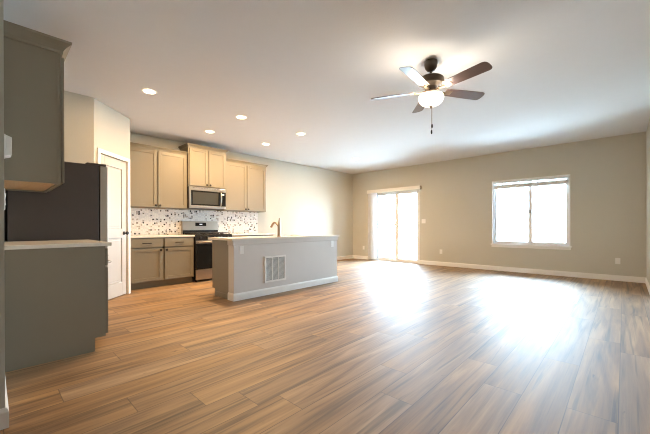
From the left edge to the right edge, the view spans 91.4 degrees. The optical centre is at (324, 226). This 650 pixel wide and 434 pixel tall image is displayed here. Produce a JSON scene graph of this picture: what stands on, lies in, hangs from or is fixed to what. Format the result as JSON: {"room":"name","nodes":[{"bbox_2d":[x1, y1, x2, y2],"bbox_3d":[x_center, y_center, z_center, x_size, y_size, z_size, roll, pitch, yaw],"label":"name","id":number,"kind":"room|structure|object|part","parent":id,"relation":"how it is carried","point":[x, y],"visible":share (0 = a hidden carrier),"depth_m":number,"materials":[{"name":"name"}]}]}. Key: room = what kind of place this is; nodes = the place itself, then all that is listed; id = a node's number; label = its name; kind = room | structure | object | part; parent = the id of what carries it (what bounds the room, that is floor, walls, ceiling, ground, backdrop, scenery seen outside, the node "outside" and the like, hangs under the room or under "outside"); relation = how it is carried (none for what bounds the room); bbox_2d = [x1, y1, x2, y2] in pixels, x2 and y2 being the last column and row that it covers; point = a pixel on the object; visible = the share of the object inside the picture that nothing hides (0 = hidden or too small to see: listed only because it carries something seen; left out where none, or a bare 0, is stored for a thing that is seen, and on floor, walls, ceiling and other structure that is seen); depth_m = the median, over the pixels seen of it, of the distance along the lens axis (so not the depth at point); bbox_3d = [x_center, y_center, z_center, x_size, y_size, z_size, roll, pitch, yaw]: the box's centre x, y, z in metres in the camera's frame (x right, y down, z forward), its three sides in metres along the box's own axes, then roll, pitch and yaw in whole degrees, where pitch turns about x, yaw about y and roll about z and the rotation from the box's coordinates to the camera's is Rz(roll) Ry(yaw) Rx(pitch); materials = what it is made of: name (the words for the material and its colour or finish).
{"room":"open-plan kitchen living room","nodes":[
{"label":"open-plan kitchen living room","id":0,"kind":"room"},
{"bbox_2d":[0,0,4,408],"bbox_3d":[-4.537,-0.319,1.567,4.089,2.730,4.054,0,0,43],"label":"wall","id":1,"kind":"structure","parent":0,"point":[2,254],"depth_m":1.63,"materials":[{"name":"paint"}]},
{"bbox_2d":[0,378,8,429],"bbox_3d":[-3.353,0.993,0.465,0.883,0.104,4.068,0,0,43],"label":"baseboard","id":2,"kind":"structure","parent":1,"relation":"attached to","point":[4,412],"depth_m":1.63,"materials":[{"name":"white paint"}]},
{"bbox_2d":[4,188,5,209],"bbox_3d":[-1.756,-0.151,1.738,0.072,0.116,0.011,0,0,43],"label":"switch plate","id":3,"kind":"object","parent":1,"relation":"attached to","point":[4,188],"visible":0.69,"depth_m":1.71,"materials":[{"name":"white plastic"}]},
{"bbox_2d":[4,134,11,158],"bbox_3d":[-1.714,-0.431,1.710,0.110,0.116,0.030,0,0,43],"label":"thermostat","id":4,"kind":"object","parent":1,"relation":"attached to","point":[7,139],"visible":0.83,"depth_m":1.68,"materials":[{"name":"white plastic"}]},
{"bbox_2d":[4,20,71,192],"bbox_3d":[-2.472,-0.891,2.677,0.970,1.110,0.396,0,0,43],"label":"upper cabinet","id":5,"kind":"object","parent":1,"relation":"attached to","point":[34,60],"visible":1,"depth_m":2.37,"materials":[{"name":"beige paint"}]},
{"bbox_3d":[-2.518,-0.355,2.672,0.874,0.014,0.303,0,0,43],"label":"panel","id":6,"kind":"part","parent":5,"relation":"part of","materials":[{"name":"brown wood"}]},
{"bbox_3d":[-2.474,-1.400,2.676,0.970,0.092,0.396,0,0,43],"label":"crown moulding","id":7,"kind":"part","parent":5,"relation":"part of","materials":[{"name":"beige paint"}]},
{"bbox_3d":[-2.228,-0.843,2.651,0.427,0.988,0.019,0,0,43],"label":"door","id":8,"kind":"part","parent":5,"relation":"part of","materials":[{"name":"beige paint"}]},
{"bbox_2d":[64,91,129,287],"bbox_3d":[-3.365,-0.327,4.505,0.688,2.730,2.009,0,0,0],"label":"wall","id":9,"kind":"structure","parent":0,"point":[90,124],"depth_m":4.13,"materials":[{"name":"paint"}]},
{"bbox_2d":[97,147,130,293],"bbox_3d":[-3.080,-0.009,4.574,0.116,2.092,0.740,0,0,-2],"label":"trim","id":10,"kind":"structure","parent":9,"relation":"attached to","point":[99,150],"depth_m":4.89,"materials":[{"name":"white paint"}]},
{"bbox_2d":[101,154,128,299],"bbox_3d":[-3.033,0.016,4.576,0.103,2.017,0.608,0,0,-2],"label":"door","id":11,"kind":"structure","parent":9,"relation":"in","point":[117,233],"depth_m":4.64,"materials":[{"name":"white paint"}]},
{"bbox_2d":[130,132,352,256],"bbox_3d":[-1.922,-0.336,7.428,0.150,2.730,8.061,0,0,43],"label":"wall","id":12,"kind":"structure","parent":0,"point":[307,200],"depth_m":8.70,"materials":[{"name":"paint"}]},
{"bbox_2d":[130,142,187,209],"bbox_3d":[-3.112,-0.885,5.776,0.381,1.090,1.074,0,0,43],"label":"upper cabinet","id":13,"kind":"object","parent":12,"relation":"attached to","point":[158,175],"visible":0.8,"depth_m":5.68,"materials":[{"name":"beige paint"}]},
{"bbox_3d":[-3.181,-0.853,5.479,0.019,1.003,0.507,0,0,43],"label":"door","id":14,"kind":"part","parent":13,"relation":"part of","materials":[{"name":"beige paint"}]},
{"bbox_3d":[-2.994,-1.402,5.666,0.037,0.057,1.070,0,0,43],"label":"crown moulding","id":15,"kind":"part","parent":13,"relation":"part of","materials":[{"name":"beige paint"}]},
{"bbox_3d":[-2.817,-0.855,5.865,0.019,1.003,0.507,0,0,43],"label":"door","id":16,"kind":"part","parent":13,"relation":"part of","materials":[{"name":"beige paint"}]},
{"bbox_2d":[130,208,257,234],"bbox_3d":[-2.621,-0.097,6.568,0.010,0.492,2.912,0,0,43],"label":"backsplash","id":17,"kind":"structure","parent":12,"relation":"attached to","point":[143,221],"depth_m":6.28,"materials":[{"name":"tile"}]},
{"bbox_2d":[178,143,227,188],"bbox_3d":[-2.455,-1.186,6.429,0.441,0.805,0.850,0,0,43],"label":"upper cabinet","id":18,"kind":"object","parent":12,"relation":"attached to","point":[206,166],"visible":0.98,"depth_m":6.25,"materials":[{"name":"beige paint"}]},
{"bbox_3d":[-2.453,-1.154,6.163,0.019,0.718,0.360,0,0,43],"label":"door","id":19,"kind":"part","parent":18,"relation":"part of","materials":[{"name":"beige paint"}]},
{"bbox_3d":[-2.459,-1.560,6.432,0.431,0.057,0.850,0,0,43],"label":"crown moulding","id":20,"kind":"part","parent":18,"relation":"part of","materials":[{"name":"beige paint"}]},
{"bbox_2d":[187,186,225,209],"bbox_3d":[-2.446,-0.571,6.423,0.442,0.415,0.760,0,0,43],"label":"microwave","id":21,"kind":"object","parent":18,"relation":"attached to","point":[203,198],"visible":1,"depth_m":6.28,"materials":[{"name":"silver metal"}]},
{"bbox_3d":[-2.364,-0.563,6.281,0.024,0.290,0.595,0,0,43],"label":"door glass","id":22,"kind":"part","parent":21,"relation":"part of","materials":[{"name":"black glass"}]},
{"bbox_3d":[-2.116,-0.564,6.545,0.024,0.290,0.130,0,0,43],"label":"control panel","id":23,"kind":"part","parent":21,"relation":"part of","materials":[{"name":"black glass"}]},
{"bbox_3d":[-2.189,-1.155,6.443,0.019,0.718,0.360,0,0,43],"label":"door","id":24,"kind":"part","parent":18,"relation":"part of","materials":[{"name":"beige paint"}]},
{"bbox_2d":[217,158,267,211],"bbox_3d":[-1.835,-0.891,7.130,0.381,1.090,1.096,0,0,43],"label":"upper cabinet","id":25,"kind":"object","parent":12,"relation":"attached to","point":[245,181],"visible":0.96,"depth_m":6.98,"materials":[{"name":"beige paint"}]},
{"bbox_3d":[-1.914,-0.859,6.822,0.019,1.003,0.500,0,0,43],"label":"door","id":26,"kind":"part","parent":25,"relation":"part of","materials":[{"name":"beige paint"}]},
{"bbox_3d":[-1.839,-1.407,7.134,0.371,0.057,1.092,0,0,43],"label":"crown moulding","id":27,"kind":"part","parent":25,"relation":"part of","materials":[{"name":"beige paint"}]},
{"bbox_3d":[-1.555,-0.860,7.203,0.019,1.003,0.500,0,0,43],"label":"door","id":28,"kind":"part","parent":25,"relation":"part of","materials":[{"name":"beige paint"}]},
{"bbox_2d":[337,255,352,259],"bbox_3d":[-0.347,0.970,8.976,0.014,0.104,3.655,0,0,43],"label":"baseboard","id":29,"kind":"structure","parent":12,"relation":"attached to","point":[348,256],"depth_m":10.00,"materials":[{"name":"white paint"}]},
{"bbox_2d":[0,258,649,433],"bbox_3d":[-0.814,1.093,3.601,7.013,0.120,12.415,0,0,43],"label":"floor","id":30,"kind":"structure","parent":0,"point":[385,347],"depth_m":2.40,"materials":[{"name":"brown wood"}]},
{"bbox_2d":[4,246,107,372],"bbox_3d":[-2.392,0.601,2.805,0.910,0.875,0.682,0,0,43],"label":"base cabinet","id":31,"kind":"object","parent":30,"relation":"on","point":[56,299],"visible":0.98,"depth_m":2.45,"materials":[{"name":"beige paint"}]},
{"bbox_2d":[4,239,111,249],"bbox_3d":[-2.394,0.148,2.794,0.922,0.030,0.667,0,0,43],"label":"countertop","id":32,"kind":"structure","parent":31,"relation":"on","point":[12,245],"depth_m":2.56,"materials":[{"name":"stone"}]},
{"bbox_3d":[-2.026,0.256,2.865,0.415,0.143,0.019,0,0,43],"label":"drawer","id":33,"kind":"part","parent":31,"relation":"part of","materials":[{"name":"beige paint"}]},
{"bbox_3d":[-2.025,0.630,2.865,0.415,0.565,0.019,0,0,43],"label":"door","id":34,"kind":"part","parent":31,"relation":"part of","materials":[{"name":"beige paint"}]},
{"bbox_2d":[4,161,111,266],"bbox_3d":[-2.963,0.174,3.541,0.890,1.728,0.852,0,0,43],"label":"refrigerator","id":35,"kind":"object","parent":30,"relation":"on","point":[77,209],"visible":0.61,"depth_m":3.24,"materials":[{"name":"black metal"}]},
{"bbox_3d":[-2.579,-0.173,3.622,0.441,0.980,0.073,0,0,43],"label":"door","id":36,"kind":"part","parent":35,"relation":"part of","materials":[{"name":"silver metal"}]},
{"bbox_2d":[131,237,193,289],"bbox_3d":[-3.002,0.607,5.681,0.670,0.855,1.070,0,0,43],"label":"base cabinet","id":37,"kind":"object","parent":30,"relation":"on","point":[158,261],"visible":0.91,"depth_m":5.46,"materials":[{"name":"beige paint"}]},
{"bbox_3d":[-2.975,0.274,5.289,0.019,0.143,0.495,0,0,43],"label":"drawer","id":38,"kind":"part","parent":37,"relation":"part of","materials":[{"name":"beige paint"}]},
{"bbox_3d":[-2.974,0.638,5.290,0.019,0.545,0.495,0,0,43],"label":"door","id":39,"kind":"part","parent":37,"relation":"part of","materials":[{"name":"beige paint"}]},
{"bbox_2d":[131,234,194,237],"bbox_3d":[-3.016,0.166,5.687,0.643,0.028,1.087,0,0,43],"label":"countertop","id":40,"kind":"structure","parent":37,"relation":"on","point":[179,235],"depth_m":5.59,"materials":[{"name":"stone"}]},
{"bbox_3d":[-2.610,0.272,5.675,0.019,0.143,0.495,0,0,43],"label":"drawer","id":41,"kind":"part","parent":37,"relation":"part of","materials":[{"name":"beige paint"}]},
{"bbox_3d":[-2.610,0.636,5.676,0.019,0.545,0.495,0,0,43],"label":"door","id":42,"kind":"part","parent":37,"relation":"part of","materials":[{"name":"beige paint"}]},
{"bbox_2d":[181,221,231,281],"bbox_3d":[-2.347,0.457,6.334,0.709,1.150,0.758,0,0,43],"label":"range","id":43,"kind":"object","parent":30,"relation":"on","point":[202,230],"visible":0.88,"depth_m":6.04,"materials":[{"name":"silver metal"}]},
{"bbox_3d":[-2.143,0.892,6.143,0.035,0.190,0.750,0,0,43],"label":"warming drawer","id":44,"kind":"part","parent":43,"relation":"part of","materials":[{"name":"silver metal"}]},
{"bbox_3d":[-2.143,0.517,6.141,0.037,0.540,0.750,0,0,43],"label":"oven door","id":45,"kind":"part","parent":43,"relation":"part of","materials":[{"name":"black ceramic"}]},
{"bbox_2d":[183,234,231,234],"bbox_3d":[-2.346,0.151,6.332,0.563,0.012,0.756,0,0,43],"label":"cooktop","id":46,"kind":"object","parent":43,"relation":"in","point":[183,234],"depth_m":6.10,"materials":[{"name":"metal"}]},
{"bbox_3d":[-2.145,0.200,6.142,0.034,0.084,0.754,0,0,43],"label":"control panel","id":47,"kind":"part","parent":43,"relation":"part of","materials":[{"name":"metal"}]},
{"bbox_2d":[232,235,272,236],"bbox_3d":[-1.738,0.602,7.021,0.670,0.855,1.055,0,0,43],"label":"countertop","id":48,"kind":"structure","parent":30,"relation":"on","point":[235,235],"depth_m":6.73,"materials":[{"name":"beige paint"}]},
{"bbox_2d":[230,233,274,235],"bbox_3d":[-1.742,0.160,7.037,0.643,0.028,1.085,0,0,43],"label":"countertop","id":49,"kind":"structure","parent":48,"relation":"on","point":[233,234],"depth_m":7.01,"materials":[{"name":"stone"}]},
{"bbox_2d":[208,235,339,301],"bbox_3d":[-0.751,0.594,5.400,0.695,0.872,2.260,0,0,43],"label":"kitchen island","id":50,"kind":"object","parent":30,"relation":"on","point":[311,260],"visible":0.95,"depth_m":4.83,"materials":[{"name":"grey paint"}]},
{"bbox_2d":[239,246,243,253],"bbox_3d":[-1.180,0.328,4.483,0.008,0.116,0.072,0,0,43],"label":"wall outlet","id":51,"kind":"object","parent":50,"relation":"attached to","point":[241,248],"visible":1,"depth_m":4.48,"materials":[{"name":"white plastic"}]},
{"bbox_2d":[208,235,339,240],"bbox_3d":[-0.752,0.173,5.399,0.695,0.030,2.260,0,0,43],"label":"island countertop","id":52,"kind":"structure","parent":50,"relation":"on","point":[282,236],"depth_m":4.89,"materials":[{"name":"stone"}]},
{"bbox_2d":[270,218,280,236],"bbox_3d":[-0.827,0.005,5.283,0.257,0.306,0.064,0,0,43],"label":"faucet","id":53,"kind":"object","parent":52,"relation":"on","point":[278,224],"visible":1,"depth_m":5.21,"materials":[{"name":"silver metal"}]},
{"bbox_2d":[264,255,285,282],"bbox_3d":[-0.769,0.643,4.913,0.014,0.395,0.412,0,0,43],"label":"return air grille","id":54,"kind":"object","parent":50,"relation":"attached to","point":[274,266],"visible":1,"depth_m":4.91,"materials":[{"name":"white metal"}]},
{"bbox_3d":[-0.569,0.222,5.233,0.160,0.068,2.200,0,0,43],"label":"apron trim","id":55,"kind":"part","parent":50,"relation":"part of","materials":[{"name":"grey paint"}]},
{"bbox_3d":[-0.567,0.978,5.234,0.160,0.104,2.200,0,0,43],"label":"baseboard","id":56,"kind":"part","parent":50,"relation":"part of","materials":[{"name":"white paint"}]},
{"bbox_2d":[3,0,649,173],"bbox_3d":[-0.820,-1.757,3.596,7.013,0.120,12.415,0,0,43],"label":"ceiling","id":57,"kind":"structure","parent":0,"point":[562,71],"depth_m":3.44,"materials":[{"name":"paint"}]},
{"bbox_2d":[141,88,156,93],"bbox_3d":[-2.195,-1.687,3.958,0.180,0.012,0.180,0,0,43],"label":"recessed light","id":58,"kind":"object","parent":57,"relation":"in","point":[145,90],"visible":1,"depth_m":3.94,"materials":[{"name":"white paint"}]},
{"bbox_2d":[235,115,246,118],"bbox_3d":[-1.294,-1.691,4.899,0.180,0.012,0.180,0,0,43],"label":"recessed light","id":59,"kind":"object","parent":57,"relation":"in","point":[237,116],"visible":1,"depth_m":4.88,"materials":[{"name":"white paint"}]},
{"bbox_2d":[371,58,491,133],"bbox_3d":[1.071,-1.327,3.223,1.200,0.747,1.171,0,0,43],"label":"ceiling fan","id":60,"kind":"object","parent":57,"relation":"hanging from","point":[431,97],"visible":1,"depth_m":3.17,"materials":[{"name":"walnut"},{"name":"oil rubbed bronze"},{"name":"frosted white glass"}]},
{"bbox_3d":[0.722,-1.402,3.401,0.459,0.006,0.132,0,13,21],"label":"blade","id":61,"kind":"part","parent":60,"relation":"part of","materials":[{"name":"brown wood"}]},
{"bbox_3d":[0.839,-1.401,2.953,0.132,0.006,0.459,17,11,38],"label":"blade","id":62,"kind":"part","parent":60,"relation":"part of","materials":[{"name":"brown wood"}]},
{"bbox_3d":[1.112,-1.403,3.652,0.132,0.006,0.459,-13,-1,3],"label":"blade","id":63,"kind":"part","parent":60,"relation":"part of","materials":[{"name":"brown wood"}]},
{"bbox_3d":[1.089,-1.302,3.258,0.248,0.124,0.248,0,0,43],"label":"lamp shade","id":64,"kind":"part","parent":60,"relation":"part of","materials":[{"name":"white glass"}]},
{"bbox_3d":[1.471,-1.404,3.358,0.459,0.006,0.132,0,-13,-15],"label":"blade","id":65,"kind":"part","parent":60,"relation":"part of","materials":[{"name":"brown wood"}]},
{"bbox_3d":[1.302,-1.402,2.926,0.132,0.006,0.459,15,-8,-32],"label":"blade","id":66,"kind":"part","parent":60,"relation":"part of","materials":[{"name":"brown wood"}]},
{"bbox_2d":[353,132,645,276],"bbox_3d":[3.392,-0.350,8.059,7.013,2.730,0.150,0,0,43],"label":"wall","id":67,"kind":"structure","parent":0,"point":[608,174],"depth_m":6.81,"materials":[{"name":"paint"}]},
{"bbox_2d":[353,255,373,259],"bbox_3d":[1.193,0.965,10.025,0.815,0.104,0.014,0,0,43],"label":"baseboard","id":68,"kind":"structure","parent":67,"relation":"attached to","point":[354,256],"depth_m":10.08,"materials":[{"name":"white paint"}]},
{"bbox_2d":[367,185,421,259],"bbox_3d":[1.967,-0.066,9.225,1.750,2.115,0.110,0,0,43],"label":"vertical blind","id":69,"kind":"object","parent":67,"relation":"attached to","point":[372,194],"visible":1,"depth_m":9.65,"materials":[{"name":"white plastic"}]},
{"bbox_2d":[376,190,419,263],"bbox_3d":[2.089,-0.001,9.270,1.515,2.035,0.158,0,0,43],"label":"door","id":70,"kind":"structure","parent":67,"relation":"in","point":[396,259],"depth_m":9.23,"materials":[{"name":"white plastic"}]},
{"bbox_3d":[1.863,-0.009,9.546,0.747,1.960,0.034,0,0,43],"label":"sash","id":71,"kind":"part","parent":70,"relation":"part of","materials":[{"name":"clear glass"}]},
{"bbox_3d":[1.875,-0.011,9.570,0.732,1.955,0.010,0,0,43],"label":"screen frame","id":72,"kind":"part","parent":70,"relation":"part of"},
{"bbox_3d":[2.354,-0.009,9.028,0.738,1.960,0.034,0,0,43],"label":"sash","id":73,"kind":"part","parent":70,"relation":"part of","materials":[{"name":"clear glass"}]},
{"bbox_2d":[491,174,571,249],"bbox_3d":[4.490,-0.301,6.981,1.510,1.542,0.160,0,0,43],"label":"window","id":74,"kind":"structure","parent":67,"relation":"in","point":[509,244],"depth_m":6.97,"materials":[{"name":"white plastic"}]},
{"bbox_3d":[4.283,-0.333,7.252,0.723,1.411,0.026,0,0,43],"label":"sash","id":75,"kind":"part","parent":74,"relation":"part of","materials":[{"name":"clear glass"}]},
{"bbox_2d":[493,175,568,205],"bbox_3d":[4.468,-0.744,6.958,1.416,0.620,0.058,0,0,43],"label":"window blind","id":76,"kind":"object","parent":74,"relation":"attached to","point":[565,181],"visible":1,"depth_m":6.87,"materials":[{"name":"white plastic"}]},
{"bbox_3d":[4.470,-0.888,6.960,1.412,0.016,0.048,0,0,43],"label":"rail","id":77,"kind":"part","parent":76,"relation":"part of","materials":[{"name":"white plastic"}]},
{"bbox_3d":[4.464,0.432,6.953,1.510,0.075,0.080,0,0,43],"label":"sill","id":78,"kind":"part","parent":74,"relation":"part of","materials":[{"name":"white paint"}]},
{"bbox_3d":[4.766,-0.333,6.755,0.683,1.411,0.026,0,0,43],"label":"sash","id":79,"kind":"part","parent":74,"relation":"part of","materials":[{"name":"glass"}]},
{"bbox_2d":[420,260,645,282],"bbox_3d":[4.189,0.963,7.199,4.373,0.104,0.014,0,0,43],"label":"baseboard","id":80,"kind":"structure","parent":67,"relation":"attached to","point":[462,265],"depth_m":6.74,"materials":[{"name":"white paint"}]},
{"bbox_2d":[615,258,619,263],"bbox_3d":[5.506,0.642,5.959,0.072,0.116,0.008,0,0,43],"label":"wall outlet","id":81,"kind":"object","parent":67,"relation":"attached to","point":[617,260],"visible":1,"depth_m":5.96,"materials":[{"name":"white plastic"}]},
{"bbox_2d":[646,118,649,284],"bbox_3d":[1.679,-0.333,1.243,0.150,2.730,12.115,0,0,43],"label":"wall","id":82,"kind":"structure","parent":0,"point":[648,126],"depth_m":5.21,"materials":[{"name":"paint"}]},
{"bbox_2d":[645,278,649,294],"bbox_3d":[1.622,0.980,1.302,0.014,0.104,12.115,0,0,43],"label":"baseboard","id":83,"kind":"structure","parent":82,"relation":"attached to","point":[646,280],"depth_m":5.17,"materials":[{"name":"white paint"}]},
{"label":"outside","id":84,"kind":"structure","parent":0,"visible":0},
{"bbox_2d":[379,233,565,253],"bbox_3d":[13.082,1.162,13.864,60.000,0.080,58.115,0,0,43],"label":"ground","id":85,"kind":"structure","parent":84,"point":[407,241],"depth_m":27.20,"materials":[{"name":"white"}]},
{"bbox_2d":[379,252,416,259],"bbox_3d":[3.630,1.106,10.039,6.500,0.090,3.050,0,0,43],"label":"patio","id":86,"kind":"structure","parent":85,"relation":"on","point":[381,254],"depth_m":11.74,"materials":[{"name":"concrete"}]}
]}

